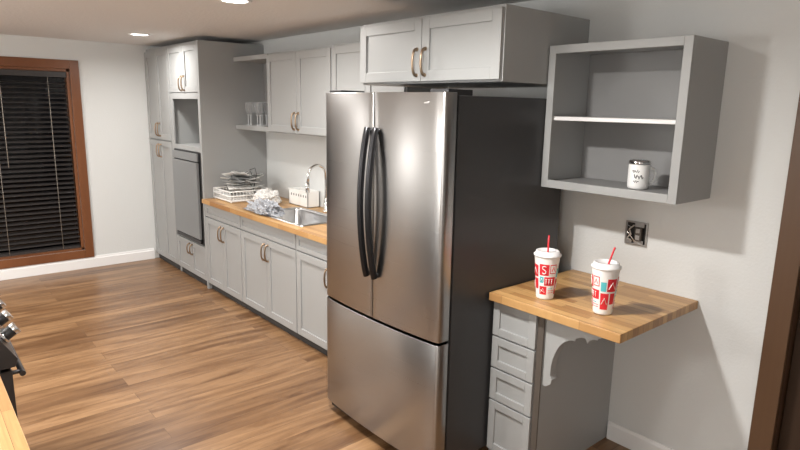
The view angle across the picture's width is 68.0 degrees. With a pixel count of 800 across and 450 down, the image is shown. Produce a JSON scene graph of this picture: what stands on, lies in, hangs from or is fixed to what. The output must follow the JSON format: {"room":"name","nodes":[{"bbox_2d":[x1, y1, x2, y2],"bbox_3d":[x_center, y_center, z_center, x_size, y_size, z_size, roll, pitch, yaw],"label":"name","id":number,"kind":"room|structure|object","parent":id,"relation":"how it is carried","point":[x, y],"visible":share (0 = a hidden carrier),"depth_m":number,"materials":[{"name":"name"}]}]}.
{"room":"kitchen","nodes":[
{"label":"kitchen","id":0,"kind":"room"},
{"bbox_2d":[0,34,158,259],"bbox_3d":[-4.261,-0.570,5.408,5.100,2.345,0.120,-8,15,-39],"label":"wall","id":1,"kind":"structure","parent":0,"point":[112,75],"depth_m":6.32,"materials":[{"name":"white paint"}]},
{"bbox_2d":[0,56,94,268],"bbox_3d":[-4.076,-0.553,5.558,2.040,2.030,0.142,-8,15,-39],"label":"window","id":2,"kind":"structure","parent":1,"relation":"in","point":[71,67],"depth_m":5.98,"materials":[{"name":"brown wood"}]},
{"bbox_2d":[0,69,79,256],"bbox_3d":[-4.052,-0.548,5.530,1.800,1.794,0.066,-8,15,-39],"label":"window blinds","id":3,"kind":"object","parent":2,"relation":"attached to","point":[47,74],"visible":1,"depth_m":5.89,"materials":[{"name":"grey plastic"}]},
{"bbox_2d":[0,248,154,280],"bbox_3d":[-4.486,0.568,5.367,4.410,0.120,0.018,-8,15,-39],"label":"baseboard","id":4,"kind":"structure","parent":1,"relation":"attached to","point":[144,254],"depth_m":6.25,"materials":[{"name":"white wood"}]},
{"bbox_2d":[0,0,530,46],"bbox_3d":[-1.328,-1.065,1.917,5.450,0.100,8.920,-8,15,-39],"label":"ceiling","id":5,"kind":"structure","parent":0,"point":[168,22],"depth_m":4.16,"materials":[{"name":"white"}]},
{"bbox_2d":[128,33,150,35],"bbox_3d":[-2.334,-1.706,5.316,0.194,0.007,0.194,-8,15,-39],"label":"recessed light","id":6,"kind":"object","parent":5,"relation":"in","point":[134,34],"visible":1,"depth_m":5.31,"materials":[{"name":"white"}]},
{"bbox_2d":[218,0,251,3],"bbox_3d":[-0.966,-1.313,3.476,0.194,0.007,0.194,-8,15,-39],"label":"recessed light","id":7,"kind":"object","parent":5,"relation":"in","point":[224,1],"visible":1,"depth_m":3.50,"materials":[{"name":"white"}]},
{"bbox_2d":[0,258,629,449],"bbox_3d":[-1.374,1.332,2.395,5.450,0.100,8.920,-8,15,-39],"label":"floor","id":8,"kind":"structure","parent":0,"point":[142,354],"depth_m":3.95,"materials":[{"name":"brown wood"}]},
{"bbox_2d":[0,299,25,418],"bbox_3d":[-1.947,0.801,2.340,0.745,0.942,0.910,-8,15,-39],"label":"range","id":9,"kind":"object","parent":8,"relation":"on","point":[9,358],"visible":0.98,"depth_m":2.17,"materials":[{"name":"black metal"}]},
{"bbox_2d":[144,46,180,269],"bbox_3d":[-2.311,-0.728,6.505,0.686,2.300,0.689,-8,15,-39],"label":"pantry cabinet","id":10,"kind":"object","parent":8,"relation":"on","point":[155,59],"visible":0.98,"depth_m":6.30,"materials":[{"name":"grey paint"}]},
{"bbox_2d":[167,40,266,288],"bbox_3d":[-1.836,-0.610,5.956,0.686,2.300,0.779,-8,15,-39],"label":"tall cabinet","id":11,"kind":"object","parent":8,"relation":"on","point":[210,93],"visible":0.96,"depth_m":5.62,"materials":[{"name":"grey paint"}]},
{"bbox_2d":[172,148,204,245],"bbox_3d":[-1.871,-0.316,5.979,0.580,0.890,0.675,-8,15,-39],"label":"oven","id":12,"kind":"object","parent":11,"relation":"in","point":[187,162],"depth_m":5.73,"materials":[{"name":"grey metal"}]},
{"bbox_2d":[205,204,246,307],"bbox_3d":[-1.359,0.230,5.531,0.686,0.838,0.736,-8,15,-39],"label":"base cabinet","id":13,"kind":"object","parent":8,"relation":"on","point":[223,228],"visible":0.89,"depth_m":5.31,"materials":[{"name":"grey paint"}]},
{"bbox_2d":[240,216,300,339],"bbox_3d":[-0.827,0.362,4.916,0.686,0.838,0.908,-8,15,-39],"label":"base cabinet","id":14,"kind":"object","parent":8,"relation":"on","point":[269,263],"visible":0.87,"depth_m":4.68,"materials":[{"name":"grey paint"}]},
{"bbox_2d":[296,235,328,355],"bbox_3d":[-0.239,0.509,4.236,0.686,0.838,0.908,-8,15,-39],"label":"base cabinet","id":15,"kind":"object","parent":8,"relation":"on","point":[311,256],"visible":0.21,"depth_m":4.23,"materials":[{"name":"grey paint"}]},
{"bbox_2d":[202,196,326,244],"bbox_3d":[-0.752,-0.054,4.761,0.676,0.037,2.577,-8,15,-39],"label":"countertop","id":16,"kind":"structure","parent":15,"relation":"on","point":[318,233],"depth_m":4.67,"materials":[{"name":"brown wood"}]},
{"bbox_2d":[213,168,271,202],"bbox_3d":[-1.461,-0.390,5.513,0.419,0.302,0.388,-8,15,-39],"label":"dish drying rack","id":17,"kind":"object","parent":16,"relation":"on","point":[244,182],"visible":0.86,"depth_m":5.45,"materials":[{"name":"white plastic"}]},
{"bbox_2d":[243,196,284,216],"bbox_3d":[-1.114,-0.168,4.825,0.569,0.122,0.195,11,15,42],"label":"plastic bag","id":18,"kind":"object","parent":16,"relation":"on","point":[259,206],"visible":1,"depth_m":4.72,"materials":[{"name":"grey plastic"}]},
{"bbox_2d":[252,188,281,203],"bbox_3d":[-1.190,-0.263,5.315,0.240,0.136,0.283,-8,15,-39],"label":"dish towel","id":19,"kind":"object","parent":16,"relation":"on","point":[272,195],"visible":0.55,"depth_m":5.26,"materials":[{"name":"white fabric"}]},
{"bbox_2d":[264,207,326,225],"bbox_3d":[-0.799,0.014,4.751,0.430,0.186,0.730,-8,15,-39],"label":"sink","id":20,"kind":"object","parent":16,"relation":"in","point":[298,216],"visible":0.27,"depth_m":5.01,"materials":[{"name":"silver metal"}]},
{"bbox_2d":[288,187,319,207],"bbox_3d":[-0.854,-0.247,5.263,0.124,0.141,0.328,-8,15,-39],"label":"utensil caddy","id":21,"kind":"object","parent":16,"relation":"on","point":[298,196],"visible":0.95,"depth_m":5.18,"materials":[{"name":"white plastic"}]},
{"bbox_2d":[306,164,326,212],"bbox_3d":[-0.671,-0.298,4.861,0.209,0.406,0.130,-1,11,-11],"label":"kitchen faucet","id":22,"kind":"object","parent":16,"relation":"on","point":[315,165],"visible":0.78,"depth_m":4.84,"materials":[{"name":"silver metal"}]},
{"bbox_2d":[326,89,560,449],"bbox_3d":[0.176,0.212,3.230,0.970,1.829,0.916,-8,15,-39],"label":"refrigerator","id":23,"kind":"object","parent":8,"relation":"on","point":[437,202],"visible":0.94,"depth_m":2.83,"materials":[{"name":"silver metal"}]},
{"bbox_2d":[487,302,614,449],"bbox_3d":[0.793,0.759,3.064,0.658,0.844,0.293,-8,15,-39],"label":"base cabinet","id":24,"kind":"object","parent":8,"relation":"on","point":[571,412],"visible":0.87,"depth_m":2.89,"materials":[{"name":"grey paint"}]},
{"bbox_2d":[542,319,602,385],"bbox_3d":[0.766,0.592,2.624,0.045,0.345,0.275,-8,15,-39],"label":"corbel bracket","id":25,"kind":"object","parent":24,"relation":"attached to","point":[558,335],"visible":0.82,"depth_m":2.67,"materials":[{"name":"grey paint"}]},
{"bbox_2d":[489,269,697,343],"bbox_3d":[0.914,0.358,2.820,0.693,0.040,0.685,-8,15,-39],"label":"countertop","id":26,"kind":"structure","parent":24,"relation":"on","point":[637,310],"depth_m":2.69,"materials":[{"name":"brown wood"}]},
{"bbox_2d":[534,235,561,299],"bbox_3d":[0.681,0.193,2.754,0.126,0.299,0.126,-8,15,-39],"label":"cup","id":27,"kind":"object","parent":26,"relation":"on","point":[547,260],"visible":1,"depth_m":2.72,"materials":[{"name":"white paper"}]},
{"bbox_2d":[591,247,621,314],"bbox_3d":[0.886,0.234,2.562,0.126,0.300,0.126,-8,15,-39],"label":"cup","id":28,"kind":"object","parent":26,"relation":"on","point":[605,277],"visible":1,"depth_m":2.53,"materials":[{"name":"white paper"}]},
{"bbox_3d":[-1.208,1.057,1.400,0.620,0.835,1.510,-8,15,-39],"label":"cabinet","id":29,"kind":"object","parent":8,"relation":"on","visible":0},
{"bbox_2d":[0,377,29,449],"bbox_3d":[-1.196,0.629,1.309,0.658,0.039,1.535,-8,15,-39],"label":"countertop","id":30,"kind":"structure","parent":29,"relation":"on","point":[12,437],"depth_m":1.61,"materials":[{"name":"brown wood"}]},
{"bbox_2d":[244,0,799,449],"bbox_3d":[0.546,-0.160,3.813,0.120,2.345,8.840,-8,15,-39],"label":"wall","id":31,"kind":"structure","parent":0,"point":[688,381],"depth_m":2.77,"materials":[{"name":"white paint"}]},
{"bbox_2d":[234,54,269,131],"bbox_3d":[-1.216,-1.194,5.402,0.313,0.654,0.656,-8,15,-39],"label":"wall shelf","id":32,"kind":"object","parent":31,"relation":"attached to","point":[261,58],"visible":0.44,"depth_m":5.43,"materials":[{"name":"grey paint"}]},
{"bbox_2d":[266,46,330,136],"bbox_3d":[-0.708,-1.060,4.775,0.366,0.654,0.973,-8,15,-39],"label":"upper cabinet","id":33,"kind":"object","parent":31,"relation":"attached to","point":[298,81],"visible":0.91,"depth_m":4.66,"materials":[{"name":"grey paint"}]},
{"bbox_2d":[331,42,437,91],"bbox_3d":[-0.127,-0.919,4.101,0.366,0.664,0.821,-8,15,-39],"label":"upper cabinet","id":34,"kind":"object","parent":31,"relation":"attached to","point":[345,57],"visible":0.1,"depth_m":4.12,"materials":[{"name":"grey paint"}]},
{"bbox_2d":[360,4,589,88],"bbox_3d":[0.355,-0.934,3.241,0.722,0.335,1.060,-8,15,-39],"label":"upper cabinet","id":35,"kind":"object","parent":31,"relation":"attached to","point":[502,45],"visible":0.99,"depth_m":2.88,"materials":[{"name":"grey paint"}]},
{"bbox_2d":[541,35,728,204],"bbox_3d":[1.064,-0.492,2.773,0.333,0.682,0.685,-8,15,-39],"label":"cube shelf","id":36,"kind":"object","parent":31,"relation":"attached to","point":[609,104],"visible":0.98,"depth_m":2.84,"materials":[{"name":"grey paint"}]},
{"bbox_2d":[627,159,656,189],"bbox_3d":[1.107,-0.234,2.730,0.114,0.131,0.104,-8,15,-39],"label":"coffee mug","id":37,"kind":"object","parent":36,"relation":"in","point":[638,169],"visible":1,"depth_m":2.69,"materials":[{"name":"white ceramic"}]},
{"bbox_2d":[624,220,648,246],"bbox_3d":[1.179,0.043,2.971,0.028,0.120,0.116,-8,15,-39],"label":"electrical outlet","id":38,"kind":"object","parent":31,"relation":"attached to","point":[636,233],"visible":1,"depth_m":2.96,"materials":[{"name":"grey"}]},
{"bbox_2d":[606,421,673,449],"bbox_3d":[1.348,1.166,2.978,0.016,0.100,0.670,-8,15,-39],"label":"baseboard","id":39,"kind":"structure","parent":31,"relation":"attached to","point":[616,433],"depth_m":3.12,"materials":[{"name":"white"}]},
{"bbox_2d":[747,94,799,449],"bbox_3d":[1.965,0.298,2.173,0.142,2.140,1.032,-8,15,-39],"label":"trim","id":40,"kind":"structure","parent":31,"relation":"attached to","point":[784,300],"depth_m":2.51,"materials":[{"name":"brown wood"}]},
{"bbox_2d":[777,308,799,449],"bbox_3d":[1.946,0.349,2.177,0.118,2.022,0.829,-8,15,-39],"label":"door","id":41,"kind":"structure","parent":31,"relation":"in","point":[789,437],"depth_m":2.57,"materials":[{"name":"brown wood"}]}
]}

